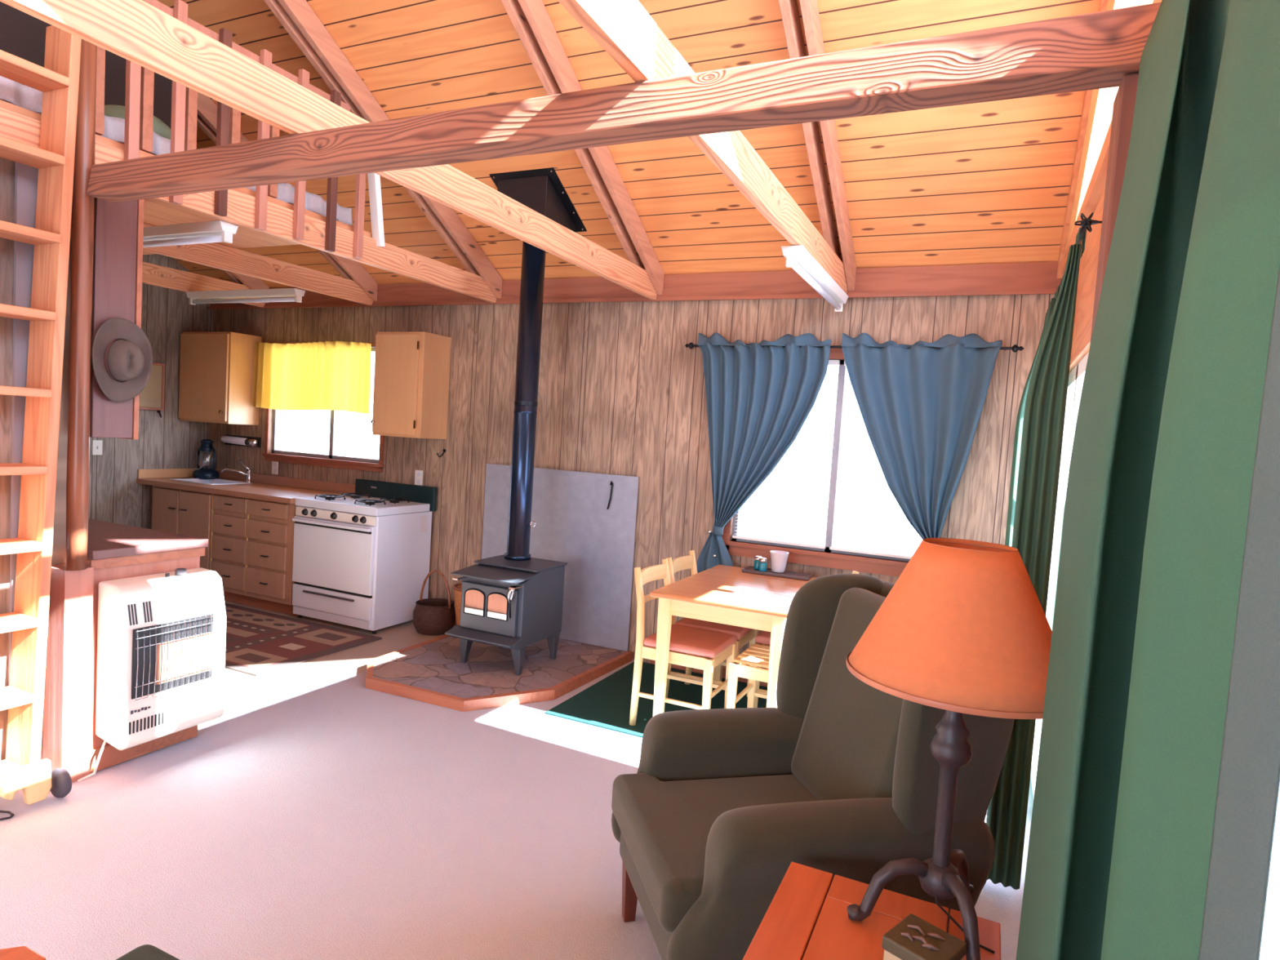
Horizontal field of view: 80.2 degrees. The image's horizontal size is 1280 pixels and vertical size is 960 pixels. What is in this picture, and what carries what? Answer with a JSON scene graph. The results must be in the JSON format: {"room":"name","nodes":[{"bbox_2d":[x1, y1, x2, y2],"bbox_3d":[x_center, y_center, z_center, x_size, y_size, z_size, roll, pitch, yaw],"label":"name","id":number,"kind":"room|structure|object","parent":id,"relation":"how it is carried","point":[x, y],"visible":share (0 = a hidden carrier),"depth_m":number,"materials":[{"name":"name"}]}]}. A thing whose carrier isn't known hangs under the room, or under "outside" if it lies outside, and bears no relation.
{"room":"cabin living room","nodes":[
{"label":"cabin living room","id":0,"kind":"room"},
{"bbox_2d":[0,157,15,760],"bbox_3d":[-3.285,0.048,1.200,0.100,2.450,4.000,5,4,25],"label":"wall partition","id":1,"kind":"structure","parent":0,"point":[6,166],"depth_m":2.89,"materials":[{"name":"brown wood"}]},
{"bbox_2d":[8,161,38,685],"bbox_3d":[-2.399,-0.042,2.954,0.016,2.348,0.070,5,4,25],"label":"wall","id":2,"kind":"structure","parent":1,"relation":"attached to","point":[26,176],"depth_m":2.91,"materials":[{"name":"brown wood"}]},
{"bbox_2d":[0,106,496,302],"bbox_3d":[-2.514,-1.284,2.486,0.040,0.152,6.855,5,4,25],"label":"tie beam","id":3,"kind":"structure","parent":1,"relation":"on","point":[241,206],"depth_m":4.04,"materials":[{"name":"brown wood"}]},
{"bbox_2d":[51,216,71,564],"bbox_3d":[-3.778,-0.135,3.742,3.150,2.450,0.080,5,4,25],"label":"wall","id":4,"kind":"structure","parent":0,"point":[59,547],"depth_m":3.08,"materials":[{"name":"brown wood"}]},
{"bbox_2d":[40,563,93,782],"bbox_3d":[-2.335,0.785,3.095,0.148,0.874,0.105,5,4,25],"label":"wooden post","id":5,"kind":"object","parent":4,"relation":"attached to","point":[66,718],"depth_m":3.05,"materials":[{"name":"brown wood"}]},
{"bbox_2d":[66,39,97,570],"bbox_3d":[-2.171,-0.853,2.957,0.074,2.425,0.074,5,4,25],"label":"pole","id":6,"kind":"object","parent":5,"relation":"on","point":[77,481],"visible":0.79,"depth_m":2.95,"materials":[{"name":"brown wood"}]},
{"bbox_2d":[89,197,143,439],"bbox_3d":[-2.412,-0.715,3.246,0.602,1.045,0.182,5,4,25],"label":"wood panel","id":7,"kind":"object","parent":4,"relation":"attached to","point":[118,227],"visible":0.28,"depth_m":3.11,"materials":[{"name":"brown wood"}]},
{"bbox_2d":[92,317,152,402],"bbox_3d":[-2.097,-0.488,3.103,0.104,0.346,0.240,5,4,25],"label":"cowboy hat","id":8,"kind":"object","parent":7,"relation":"hanging from","point":[122,367],"visible":1,"depth_m":3.09,"materials":[{"name":"fabric"}]},
{"bbox_2d":[142,262,265,306],"bbox_3d":[-4.721,-1.484,3.508,0.040,0.152,6.855,5,4,25],"label":"tie beam","id":9,"kind":"structure","parent":4,"relation":"on","point":[152,274],"depth_m":5.94,"materials":[{"name":"brown wood"}]},
{"bbox_2d":[186,288,305,305],"bbox_3d":[-3.016,-1.389,5.776,1.200,0.092,0.098,5,4,25],"label":"fluorescent light","id":10,"kind":"object","parent":9,"relation":"attached to","point":[255,295],"visible":1,"depth_m":5.72,"materials":[{"name":"white plastic"}]},
{"bbox_2d":[142,222,373,305],"bbox_3d":[-3.600,-1.382,2.989,0.040,0.152,6.855,5,4,25],"label":"tie beam","id":11,"kind":"structure","parent":4,"relation":"on","point":[214,255],"depth_m":5.18,"materials":[{"name":"brown wood"}]},
{"bbox_2d":[0,99,371,254],"bbox_3d":[-4.194,-1.494,2.597,3.115,0.038,5.650,5,4,25],"label":"floor","id":12,"kind":"structure","parent":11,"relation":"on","point":[156,213],"depth_m":4.24,"materials":[{"name":"brown wood"}]},
{"bbox_2d":[0,75,352,226],"bbox_3d":[-2.982,-1.502,2.645,0.876,0.121,4.362,5,4,25],"label":"mattress","id":13,"kind":"object","parent":12,"relation":"on","point":[13,92],"visible":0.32,"depth_m":3.26,"materials":[{"name":"fabric"}]},
{"bbox_2d":[104,104,170,139],"bbox_3d":[-2.440,-1.658,3.602,0.496,0.178,0.382,5,4,25],"label":"pillow","id":14,"kind":"object","parent":13,"relation":"on","point":[159,126],"visible":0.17,"depth_m":3.48,"materials":[{"name":"fabric"}]},
{"bbox_2d":[95,0,385,258],"bbox_3d":[-1.893,-1.676,3.748,0.107,0.866,1.687,5,4,25],"label":"loft railing","id":15,"kind":"object","parent":12,"relation":"attached to","point":[140,80],"visible":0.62,"depth_m":3.53,"materials":[{"name":"brown wood"}]},
{"bbox_2d":[142,220,238,247],"bbox_3d":[-2.533,-1.249,3.933,1.200,0.092,0.098,5,4,25],"label":"fluorescent light","id":16,"kind":"object","parent":11,"relation":"attached to","point":[215,231],"visible":0.54,"depth_m":3.77,"materials":[{"name":"white plastic"}]},
{"bbox_2d":[0,1,172,128],"bbox_3d":[-3.578,-2.553,2.388,0.050,2.171,4.450,5,4,25],"label":"wall","id":17,"kind":"structure","parent":0,"point":[22,35],"depth_m":3.75,"materials":[{"name":"brown wood"}]},
{"bbox_2d":[88,253,213,528],"bbox_3d":[-5.436,-1.434,3.812,0.120,4.823,7.000,5,4,25],"label":"wall","id":18,"kind":"structure","parent":0,"point":[166,442],"depth_m":6.54,"materials":[{"name":"brown wood"}]},
{"bbox_2d":[92,440,102,454],"bbox_3d":[-4.386,-0.262,6.145,0.016,0.120,0.076,5,4,25],"label":"light switch","id":19,"kind":"object","parent":18,"relation":"attached to","point":[97,445],"visible":1,"depth_m":6.14,"materials":[{"name":"white plastic"}]},
{"bbox_2d":[139,362,164,410],"bbox_3d":[-4.212,-0.798,6.407,0.022,0.408,0.400,5,4,25],"label":"framed board","id":20,"kind":"object","parent":18,"relation":"attached to","point":[152,396],"visible":0.47,"depth_m":6.52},
{"bbox_2d":[0,600,1033,959],"bbox_3d":[-2.397,1.307,2.481,6.940,0.100,7.000,5,4,25],"label":"floor","id":21,"kind":"structure","parent":0,"point":[344,819],"depth_m":2.78,"materials":[{"name":"carpet"}]},
{"bbox_2d":[0,946,45,959],"bbox_3d":[-1.488,1.141,1.170,0.415,0.500,0.800,5,4,25],"label":"side table","id":22,"kind":"object","parent":21,"relation":"on","point":[20,953],"visible":1,"depth_m":1.43,"materials":[{"name":"brown wood"}]},
{"bbox_2d":[0,25,81,804],"bbox_3d":[-2.354,-0.232,2.633,0.268,2.946,0.689,5,4,25],"label":"ladder","id":23,"kind":"object","parent":21,"relation":"on","point":[22,768],"visible":0.98,"depth_m":2.87,"materials":[{"name":"brown wood"}]},
{"bbox_2d":[87,518,208,772],"bbox_3d":[-2.742,0.695,3.617,1.325,0.940,0.502,5,4,25],"label":"half wall","id":24,"kind":"structure","parent":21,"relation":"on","point":[115,551],"depth_m":3.31,"materials":[{"name":"brown wood"}]},
{"bbox_2d":[87,518,208,559],"bbox_3d":[-2.714,0.246,3.590,1.325,0.038,0.502,5,4,25],"label":"countertop","id":25,"kind":"structure","parent":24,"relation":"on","point":[106,540],"depth_m":3.41,"materials":[{"name":"brown wood"}]},
{"bbox_2d":[95,567,226,750],"bbox_3d":[-2.054,0.745,3.300,0.224,0.702,0.455,5,4,25],"label":"heater","id":26,"kind":"object","parent":24,"relation":"attached to","point":[162,637],"visible":1,"depth_m":3.19,"materials":[{"name":"metal"}]},
{"bbox_2d":[128,711,164,734],"bbox_3d":[-2.053,1.012,3.162,0.004,0.050,0.141,5,4,25],"label":"vent","id":27,"kind":"object","parent":26,"relation":"attached to","point":[146,722],"depth_m":3.16,"materials":[{"name":"metal"}]},
{"bbox_2d":[115,944,179,959],"bbox_3d":[-0.917,1.198,1.250,0.510,0.450,0.525,5,4,25],"label":"ottoman","id":28,"kind":"object","parent":21,"relation":"on","point":[145,952],"visible":1,"depth_m":1.52,"materials":[{"name":"fabric"}]},
{"bbox_2d":[151,485,297,615],"bbox_3d":[-3.273,0.534,6.355,1.685,0.868,0.634,5,4,25],"label":"base cabinet","id":29,"kind":"object","parent":21,"relation":"on","point":[251,541],"visible":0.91,"depth_m":5.98,"materials":[{"name":"brown wood"}]},
{"bbox_2d":[136,468,355,503],"bbox_3d":[-3.305,0.034,6.361,1.839,0.120,0.656,5,4,25],"label":"countertop","id":30,"kind":"structure","parent":29,"relation":"on","point":[273,488],"depth_m":6.38,"materials":[{"name":"brown wood"}]},
{"bbox_2d":[191,439,219,479],"bbox_3d":[-3.898,-0.190,6.828,0.240,0.354,0.222,5,4,25],"label":"lantern","id":31,"kind":"object","parent":30,"relation":"on","point":[206,445],"visible":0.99,"depth_m":6.78,"materials":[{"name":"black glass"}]},
{"bbox_2d":[169,478,252,484],"bbox_3d":[-3.722,0.071,6.591,0.544,0.127,0.384,5,4,25],"label":"sink","id":32,"kind":"object","parent":30,"relation":"in","point":[210,482],"visible":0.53,"depth_m":6.72,"materials":[{"name":"white ceramic"}]},
{"bbox_2d":[221,459,252,482],"bbox_3d":[-3.544,-0.082,6.696,0.249,0.197,0.082,3,3,-11],"label":"faucet","id":33,"kind":"object","parent":30,"relation":"on","point":[248,474],"visible":0.98,"depth_m":6.69,"materials":[{"name":"silver metal"}]},
{"bbox_2d":[224,602,382,675],"bbox_3d":[-2.802,1.059,5.261,1.700,0.012,1.010,5,4,25],"label":"kitchen rug","id":34,"kind":"object","parent":21,"relation":"on","point":[259,642],"visible":0.65,"depth_m":5.17,"materials":[{"name":"red fabric"}]},
{"bbox_2d":[292,478,437,634],"bbox_3d":[-2.115,0.551,5.805,0.838,1.045,0.645,5,4,25],"label":"gas range","id":35,"kind":"object","parent":21,"relation":"on","point":[361,559],"visible":1,"depth_m":5.59,"materials":[{"name":"white metal"}]},
{"bbox_2d":[295,494,430,515],"bbox_3d":[-2.106,0.188,5.787,0.811,0.058,0.560,5,4,25],"label":"cooktop","id":36,"kind":"object","parent":35,"relation":"in","point":[346,505],"depth_m":5.63,"materials":[{"name":"white metal"}]},
{"bbox_2d":[413,569,455,635],"bbox_3d":[-1.519,0.892,5.635,0.308,0.458,0.308,5,4,25],"label":"basket","id":37,"kind":"object","parent":21,"relation":"on","point":[431,616],"visible":0.98,"depth_m":5.54,"materials":[{"name":"brown wicker"}]},
{"bbox_2d":[365,634,632,711],"bbox_3d":[-0.923,1.178,4.840,1.270,0.060,1.413,5,4,25],"label":"hearth","id":38,"kind":"object","parent":21,"relation":"on","point":[432,671],"visible":0.87,"depth_m":4.62,"materials":[{"name":"brown stone"}]},
{"bbox_2d":[453,582,462,625],"bbox_3d":[-1.228,0.929,5.566,0.294,0.310,0.292,5,4,25],"label":"basket","id":39,"kind":"object","parent":38,"relation":"on","point":[457,588],"visible":0.19,"depth_m":5.48,"materials":[{"name":"brown wicker"}]},
{"bbox_2d":[444,554,567,675],"bbox_3d":[-0.841,0.844,4.815,0.485,0.632,0.610,5,4,25],"label":"wood stove","id":40,"kind":"object","parent":38,"relation":"on","point":[514,606],"visible":0.98,"depth_m":4.65,"materials":[{"name":"metal"}]},
{"bbox_2d":[450,564,537,584],"bbox_3d":[-0.891,0.576,4.648,0.470,0.030,0.240,5,4,25],"label":"shelf","id":41,"kind":"object","parent":40,"relation":"attached to","point":[493,572],"depth_m":4.64,"materials":[{"name":"metal"}]},
{"bbox_2d":[504,240,546,560],"bbox_3d":[-0.735,-0.514,4.922,0.174,2.069,0.190,2,4,-21],"label":"stovepipe","id":42,"kind":"object","parent":40,"relation":"on","point":[533,258],"visible":0.98,"depth_m":4.87,"materials":[{"name":"black metal"}]},
{"bbox_2d":[481,463,639,651],"bbox_3d":[-0.616,0.529,5.459,1.260,1.206,0.008,5,4,25],"label":"shield","id":43,"kind":"object","parent":38,"relation":"on","point":[575,526],"visible":0.79,"depth_m":5.36,"materials":[{"name":"grey metal"}]},
{"bbox_2d":[544,662,767,737],"bbox_3d":[0.549,1.329,4.288,1.820,0.008,1.160,5,4,25],"label":"dining rug","id":44,"kind":"object","parent":21,"relation":"on","point":[606,704],"visible":0.29,"depth_m":4.42,"materials":[{"name":"green fabric"}]},
{"bbox_2d":[629,558,737,725],"bbox_3d":[0.234,0.892,4.112,0.483,0.844,0.418,5,4,25],"label":"dining chair","id":45,"kind":"object","parent":44,"relation":"on","point":[717,646],"visible":0.72,"depth_m":4.00,"materials":[{"name":"wood"}]},
{"bbox_2d":[643,624,736,657],"bbox_3d":[0.274,0.864,4.092,0.400,0.043,0.390,5,4,25],"label":"seat cushion","id":46,"kind":"object","parent":45,"relation":"on","point":[696,642],"depth_m":3.99,"materials":[{"name":"fabric"}]},
{"bbox_2d":[665,550,758,697],"bbox_3d":[0.416,0.880,4.501,0.483,0.844,0.418,5,4,25],"label":"dining chair","id":47,"kind":"object","parent":44,"relation":"on","point":[744,635],"visible":0.34,"depth_m":4.39,"materials":[{"name":"wood"}]},
{"bbox_2d":[675,617,753,639],"bbox_3d":[0.456,0.852,4.482,0.400,0.043,0.390,5,4,25],"label":"seat cushion","id":48,"kind":"object","parent":47,"relation":"on","point":[740,633],"depth_m":4.35,"materials":[{"name":"fabric"}]},
{"bbox_2d":[649,564,815,716],"bbox_3d":[0.577,0.953,4.202,0.720,0.753,1.070,5,4,25],"label":"dining table","id":49,"kind":"object","parent":44,"relation":"on","point":[719,593],"visible":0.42,"depth_m":3.86,"materials":[{"name":"beige wood"}]},
{"bbox_2d":[742,565,813,580],"bbox_3d":[0.825,0.559,4.566,0.400,0.018,0.150,5,4,23],"label":"serving tray","id":50,"kind":"object","parent":49,"relation":"on","point":[787,574],"visible":0.94,"depth_m":4.53,"materials":[{"name":"brown wood"}]},
{"bbox_2d":[769,550,789,573],"bbox_3d":[0.835,0.493,4.576,0.116,0.120,0.116,5,4,25],"label":"cup","id":51,"kind":"object","parent":50,"relation":"on","point":[778,558],"visible":1,"depth_m":4.54,"materials":[{"name":"white plastic"}]},
{"bbox_2d":[726,644,769,708],"bbox_3d":[0.746,0.939,3.875,0.479,0.844,0.418,5,4,25],"label":"dining chair","id":52,"kind":"object","parent":44,"relation":"on","point":[756,655],"visible":0.38,"depth_m":3.80,"materials":[{"name":"beige wood"}]},
{"bbox_2d":[754,570,858,707],"bbox_3d":[0.927,0.926,4.270,0.483,0.844,0.418,5,4,25],"label":"dining chair","id":53,"kind":"object","parent":44,"relation":"on","point":[763,638],"visible":0.08,"depth_m":4.19,"materials":[{"name":"wood"}]},
{"bbox_2d":[755,631,770,644],"bbox_3d":[0.892,0.891,4.286,0.400,0.043,0.390,5,4,25],"label":"seat cushion","id":54,"kind":"object","parent":53,"relation":"on","point":[763,637],"depth_m":4.18,"materials":[{"name":"fabric"}]},
{"bbox_2d":[611,573,1014,959],"bbox_3d":[0.458,0.886,2.241,0.964,1.125,0.818,3,4,-14],"label":"armchair","id":55,"kind":"object","parent":21,"relation":"on","point":[841,777],"visible":0.81,"depth_m":2.07,"materials":[{"name":"fabric"}]},
{"bbox_2d":[611,773,817,933],"bbox_3d":[0.298,1.038,2.216,0.655,0.135,0.630,3,4,-14],"label":"seat cushion","id":56,"kind":"object","parent":55,"relation":"on","point":[664,820],"depth_m":2.19,"materials":[{"name":"fabric"}]},
{"bbox_2d":[791,587,902,800],"bbox_3d":[0.693,0.694,2.289,0.259,0.658,0.540,3,4,-14],"label":"cushion","id":57,"kind":"object","parent":55,"relation":"on","point":[845,729],"depth_m":2.36,"materials":[{"name":"fabric"}]},
{"bbox_2d":[742,862,1000,959],"bbox_3d":[0.369,1.204,1.338,0.440,0.587,0.770,5,4,25],"label":"end table","id":58,"kind":"object","parent":21,"relation":"on","point":[806,917],"visible":0.84,"depth_m":1.55,"materials":[{"name":"brown wood"}]},
{"bbox_2d":[881,913,966,959],"bbox_3d":[0.527,0.879,1.413,0.112,0.070,0.112,0,5,-43],"label":"trinket box","id":59,"kind":"object","parent":58,"relation":"on","point":[913,938],"visible":1,"depth_m":1.40,"materials":[{"name":"wood"}]},
{"bbox_2d":[845,537,1052,959],"bbox_3d":[0.630,0.519,1.534,0.434,0.785,0.434,5,4,25],"label":"table lamp","id":60,"kind":"object","parent":58,"relation":"on","point":[964,627],"visible":0.91,"depth_m":1.42,"materials":[{"name":"fabric"}]},
{"bbox_2d":[934,897,995,954],"bbox_3d":[0.652,0.881,1.533,0.021,0.068,0.143,1,4,-33],"label":"lamp cord","id":61,"kind":"object","parent":58,"relation":"on","point":[948,914],"visible":0.58,"depth_m":1.55,"materials":[{"name":"plastic"}]},
{"bbox_2d":[1089,73,1138,346],"bbox_3d":[0.961,0.352,1.621,0.098,2.325,0.130,5,4,25],"label":"window frame","id":62,"kind":"structure","parent":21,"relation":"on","point":[1124,103],"depth_m":1.53,"materials":[{"name":"brown wood"}]},
{"bbox_2d":[86,2,1160,202],"bbox_3d":[-0.516,-1.005,2.213,3.472,0.120,0.105,5,4,25],"label":"crossbeam","id":63,"kind":"object","parent":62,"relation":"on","point":[1093,51],"visible":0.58,"depth_m":1.87,"materials":[{"name":"brown wood"}]},
{"bbox_2d":[0,0,657,299],"bbox_3d":[-1.347,-1.179,1.946,0.040,0.152,6.855,5,4,25],"label":"tie beam","id":64,"kind":"structure","parent":63,"relation":"on","point":[138,32],"depth_m":2.32,"materials":[{"name":"brown wood"}]},
{"bbox_2d":[557,0,847,293],"bbox_3d":[-0.226,-1.077,1.427,0.040,0.152,6.855,5,4,25],"label":"tie beam","id":65,"kind":"structure","parent":63,"relation":"on","point":[624,29],"depth_m":2.33,"materials":[{"name":"brown wood"}]},
{"bbox_2d":[781,244,848,311],"bbox_3d":[0.935,-1.031,3.980,0.098,0.092,1.200,5,4,25],"label":"fluorescent light","id":66,"kind":"object","parent":65,"relation":"attached to","point":[797,257],"visible":1,"depth_m":3.78,"materials":[{"name":"white plastic"}]},
{"bbox_2d":[208,293,1054,668],"bbox_3d":[-0.856,-0.141,5.647,7.040,2.600,0.120,5,4,25],"label":"wall","id":67,"kind":"structure","parent":0,"point":[621,391],"depth_m":5.21,"materials":[{"name":"brown wood"}]},
{"bbox_2d":[178,331,261,425],"bbox_3d":[-3.720,-0.895,6.699,0.635,0.780,0.346,5,4,25],"label":"upper cabinet","id":68,"kind":"object","parent":67,"relation":"attached to","point":[216,367],"visible":0.99,"depth_m":6.56,"materials":[{"name":"brown wood"}]},
{"bbox_2d":[220,434,261,447],"bbox_3d":[-3.588,-0.350,6.809,0.470,0.090,0.072,5,4,25],"label":"paper towel holder","id":69,"kind":"object","parent":67,"relation":"attached to","point":[254,442],"visible":1,"depth_m":6.78,"materials":[{"name":"white paper"}]},
{"bbox_2d":[262,342,384,472],"bbox_3d":[-2.654,-0.637,6.431,1.380,1.040,0.110,5,4,25],"label":"window","id":70,"kind":"structure","parent":67,"relation":"in","point":[332,460],"depth_m":6.45,"materials":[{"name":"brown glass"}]},
{"bbox_2d":[251,341,373,413],"bbox_3d":[-2.790,-0.872,6.402,1.350,0.589,0.080,5,4,25],"label":"cafe curtain","id":71,"kind":"object","parent":70,"relation":"hanging from","point":[335,375],"visible":1,"depth_m":6.36,"materials":[{"name":"yellow fabric"}]},
{"bbox_2d":[370,331,451,439],"bbox_3d":[-1.753,-0.718,5.788,0.465,0.780,0.346,5,4,25],"label":"upper cabinet","id":72,"kind":"object","parent":67,"relation":"attached to","point":[411,376],"visible":1,"depth_m":5.66,"materials":[{"name":"brown wood"}]},
{"bbox_2d":[454,618,768,687],"bbox_3d":[0.261,1.227,5.091,4.130,0.080,0.020,5,4,25],"label":"baseboard","id":73,"kind":"structure","parent":67,"relation":"attached to","point":[674,666],"depth_m":5.01,"materials":[{"name":"brown wood"}]},
{"bbox_2d":[208,261,1062,309],"bbox_3d":[-0.813,-1.365,5.501,6.840,0.162,0.040,5,4,25],"label":"trim","id":74,"kind":"structure","parent":67,"relation":"attached to","point":[1032,275],"depth_m":4.75,"materials":[{"name":"brown wood"}]},
{"bbox_2d":[721,348,940,577],"bbox_3d":[1.175,-0.130,4.663,1.340,1.330,0.110,5,4,25],"label":"window","id":75,"kind":"structure","parent":67,"relation":"in","point":[886,566],"depth_m":4.66,"materials":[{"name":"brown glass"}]},
{"bbox_2d":[732,360,922,559],"bbox_3d":[1.173,-0.152,4.652,1.180,1.155,0.030,5,4,25],"label":"window blind","id":76,"kind":"object","parent":75,"relation":"attached to","point":[831,362],"visible":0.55,"depth_m":4.64,"materials":[{"name":"white plastic"}]},
{"bbox_2d":[684,342,1023,352],"bbox_3d":[1.197,-0.795,4.556,1.980,0.044,0.083,5,4,25],"label":"curtain rod","id":77,"kind":"object","parent":67,"relation":"attached to","point":[1015,348],"visible":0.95,"depth_m":4.43,"materials":[{"name":"black metal"}]},
{"bbox_2d":[697,332,831,573],"bbox_3d":[0.709,-0.127,4.742,0.851,1.575,0.087,5,4,25],"label":"window curtain","id":78,"kind":"object","parent":77,"relation":"hanging from","point":[759,398],"visible":1,"depth_m":4.74,"materials":[{"name":"blue fabric"}]},
{"bbox_2d":[841,333,1002,539],"bbox_3d":[1.535,-0.042,4.359,0.862,1.595,0.086,5,4,25],"label":"window curtain","id":79,"kind":"object","parent":77,"relation":"hanging from","point":[921,406],"visible":0.91,"depth_m":4.31,"materials":[{"name":"blue fabric"}]},
{"bbox_2d":[156,0,1153,288],"bbox_3d":[-2.136,-2.282,1.808,7.990,2.762,9.200,5,4,25],"label":"ceiling","id":80,"kind":"structure","parent":0,"point":[988,182],"depth_m":3.95,"materials":[{"name":"brown wood"}]},
{"bbox_2d":[230,271,269,303],"bbox_3d":[-3.976,-2.638,4.792,0.040,2.327,3.835,5,4,25],"label":"rafter","id":81,"kind":"object","parent":80,"relation":"attached to","point":[251,282],"visible":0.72,"depth_m":6.43,"materials":[{"name":"brown wood"}]},
{"bbox_2d":[196,114,354,280],"bbox_3d":[-2.930,-2.544,4.308,0.040,2.327,3.835,5,4,25],"label":"rafter","id":82,"kind":"object","parent":80,"relation":"attached to","point":[201,123],"visible":0.12,"depth_m":5.67,"materials":[{"name":"brown wood"}]},
{"bbox_2d":[197,92,377,301],"bbox_3d":[-2.854,-2.537,4.272,0.040,2.327,3.835,5,4,25],"label":"rafter","id":83,"kind":"object","parent":80,"relation":"attached to","point":[206,108],"visible":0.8,"depth_m":5.75,"materials":[{"name":"brown wood"}]},
{"bbox_2d":[263,0,479,275],"bbox_3d":[-1.845,-2.446,3.805,0.040,2.327,3.835,5,4,25],"label":"rafter","id":84,"kind":"object","parent":80,"relation":"attached to","point":[274,6],"visible":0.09,"depth_m":4.18,"materials":[{"name":"brown wood"}]},
{"bbox_2d":[277,0,502,298],"bbox_3d":[-1.769,-2.439,3.770,0.040,2.327,3.835,5,4,25],"label":"rafter","id":85,"kind":"object","parent":80,"relation":"attached to","point":[300,11],"visible":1,"depth_m":4.23,"materials":[{"name":"brown wood"}]},
{"bbox_2d":[488,167,586,232],"bbox_3d":[-0.631,-1.696,4.747,0.455,0.315,0.435,5,4,25],"label":"box","id":86,"kind":"object","parent":80,"relation":"attached to","point":[542,191],"visible":0.56,"depth_m":4.58,"materials":[{"name":"black metal"}]},
{"bbox_2d":[501,0,645,270],"bbox_3d":[-0.678,-2.340,3.265,0.040,2.327,3.835,5,4,25],"label":"rafter","id":87,"kind":"object","parent":80,"relation":"attached to","point":[513,9],"visible":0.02,"depth_m":4.10,"materials":[{"name":"brown wood"}]},
{"bbox_2d":[518,0,664,294],"bbox_3d":[-0.602,-2.333,3.230,0.040,2.327,3.835,5,4,25],"label":"rafter","id":88,"kind":"object","parent":80,"relation":"attached to","point":[537,16],"visible":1,"depth_m":4.17,"materials":[{"name":"brown wood"}]},
{"bbox_2d":[778,0,840,259],"bbox_3d":[0.443,-2.239,2.746,0.040,2.327,3.835,5,4,25],"label":"rafter","id":89,"kind":"object","parent":80,"relation":"attached to","point":[789,12],"visible":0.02,"depth_m":3.74,"materials":[{"name":"brown wood"}]},
{"bbox_2d":[799,0,856,290],"bbox_3d":[0.519,-2.232,2.711,0.040,2.327,3.835,5,4,25],"label":"rafter","id":90,"kind":"object","parent":80,"relation":"attached to","point":[809,8],"visible":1,"depth_m":3.79,"materials":[{"name":"brown wood"}]},
{"bbox_2d":[1069,0,1146,373],"bbox_3d":[0.850,-0.865,0.902,0.100,4.822,7.000,5,4,25],"label":"wall","id":91,"kind":"structure","parent":0,"point":[1086,282],"depth_m":2.93,"materials":[{"name":"brown wood"}]},
{"bbox_2d":[1030,351,1088,798],"bbox_3d":[1.817,0.488,3.268,0.050,1.965,1.330,5,4,25],"label":"window","id":92,"kind":"structure","parent":91,"relation":"in","point":[1076,376],"depth_m":3.78,"materials":[{"name":"white glass"}]},
{"bbox_2d":[1055,212,1102,298],"bbox_3d":[1.767,-0.844,3.124,0.094,0.057,1.600,5,4,25],"label":"curtain rod","id":93,"kind":"object","parent":91,"relation":"attached to","point":[1085,223],"visible":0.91,"depth_m":2.43,"materials":[{"name":"black metal"}]},
{"bbox_2d":[1004,286,1058,546],"bbox_3d":[1.771,0.264,3.517,0.130,2.275,0.816,5,4,25],"label":"door curtain","id":94,"kind":"object","parent":93,"relation":"hanging from","point":[1019,426],"visible":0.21,"depth_m":3.45,"materials":[{"name":"green fabric"}]},
{"bbox_2d":[986,227,1086,889],"bbox_3d":[1.367,0.291,2.654,0.134,2.275,0.126,5,4,25],"label":"door curtain","id":95,"kind":"object","parent":93,"relation":"hanging from","point":[1043,422],"visible":0.75,"depth_m":2.60,"materials":[{"name":"green fabric"}]},
{"bbox_2d":[1056,0,1107,278],"bbox_3d":[1.532,-2.137,2.300,0.045,2.253,3.780,5,4,25],"label":"trim","id":96,"kind":"structure","parent":91,"relation":"attached to","point":[1103,3],"depth_m":3.49,"materials":[{"name":"brown wood"}]},
{"bbox_2d":[1065,0,1130,251],"bbox_3d":[1.722,-1.839,2.723,0.045,1.545,2.710,5,4,25],"label":"trim","id":97,"kind":"structure","parent":91,"relation":"attached to","point":[1100,100],"depth_m":3.08,"materials":[{"name":"white"}]},
{"bbox_2d":[1061,0,1162,274],"bbox_3d":[1.640,-1.050,2.735,0.035,0.070,2.500,5,4,25],"label":"trim","id":98,"kind":"structure","parent":91,"relation":"attached to","point":[1096,186],"depth_m":2.68,"materials":[{"name":"brown wood"}]},
{"bbox_2d":[1259,786,1279,959],"bbox_3d":[0.627,0.566,0.713,0.050,1.965,0.410,5,4,25],"label":"door","id":99,"kind":"structure","parent":91,"relation":"in","point":[1270,943],"depth_m":0.84,"materials":[{"name":"white plastic"}]},
{"bbox_3d":[0.699,-0.798,0.789,0.071,0.052,1.465,5,4,25],"label":"curtain rod","id":100,"kind":"object","parent":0,"visible":0},
{"bbox_2d":[1016,0,1279,959],"bbox_3d":[0.658,0.339,1.065,0.168,2.320,0.970,5,4,25],"label":"door curtain","id":101,"kind":"object","parent":100,"relation":"hanging from","point":[1157,783],"visible":1,"depth_m":0.74,"materials":[{"name":"green fabric"}]},
{"label":"outside","id":102,"kind":"structure","parent":0,"visible":0},
{"bbox_2d":[738,512,921,555],"bbox_3d":[0.237,1.827,3.256,26.000,0.100,34.000,5,4,25],"label":"terrain","id":103,"kind":"structure","parent":102,"point":[824,527],"depth_m":17.06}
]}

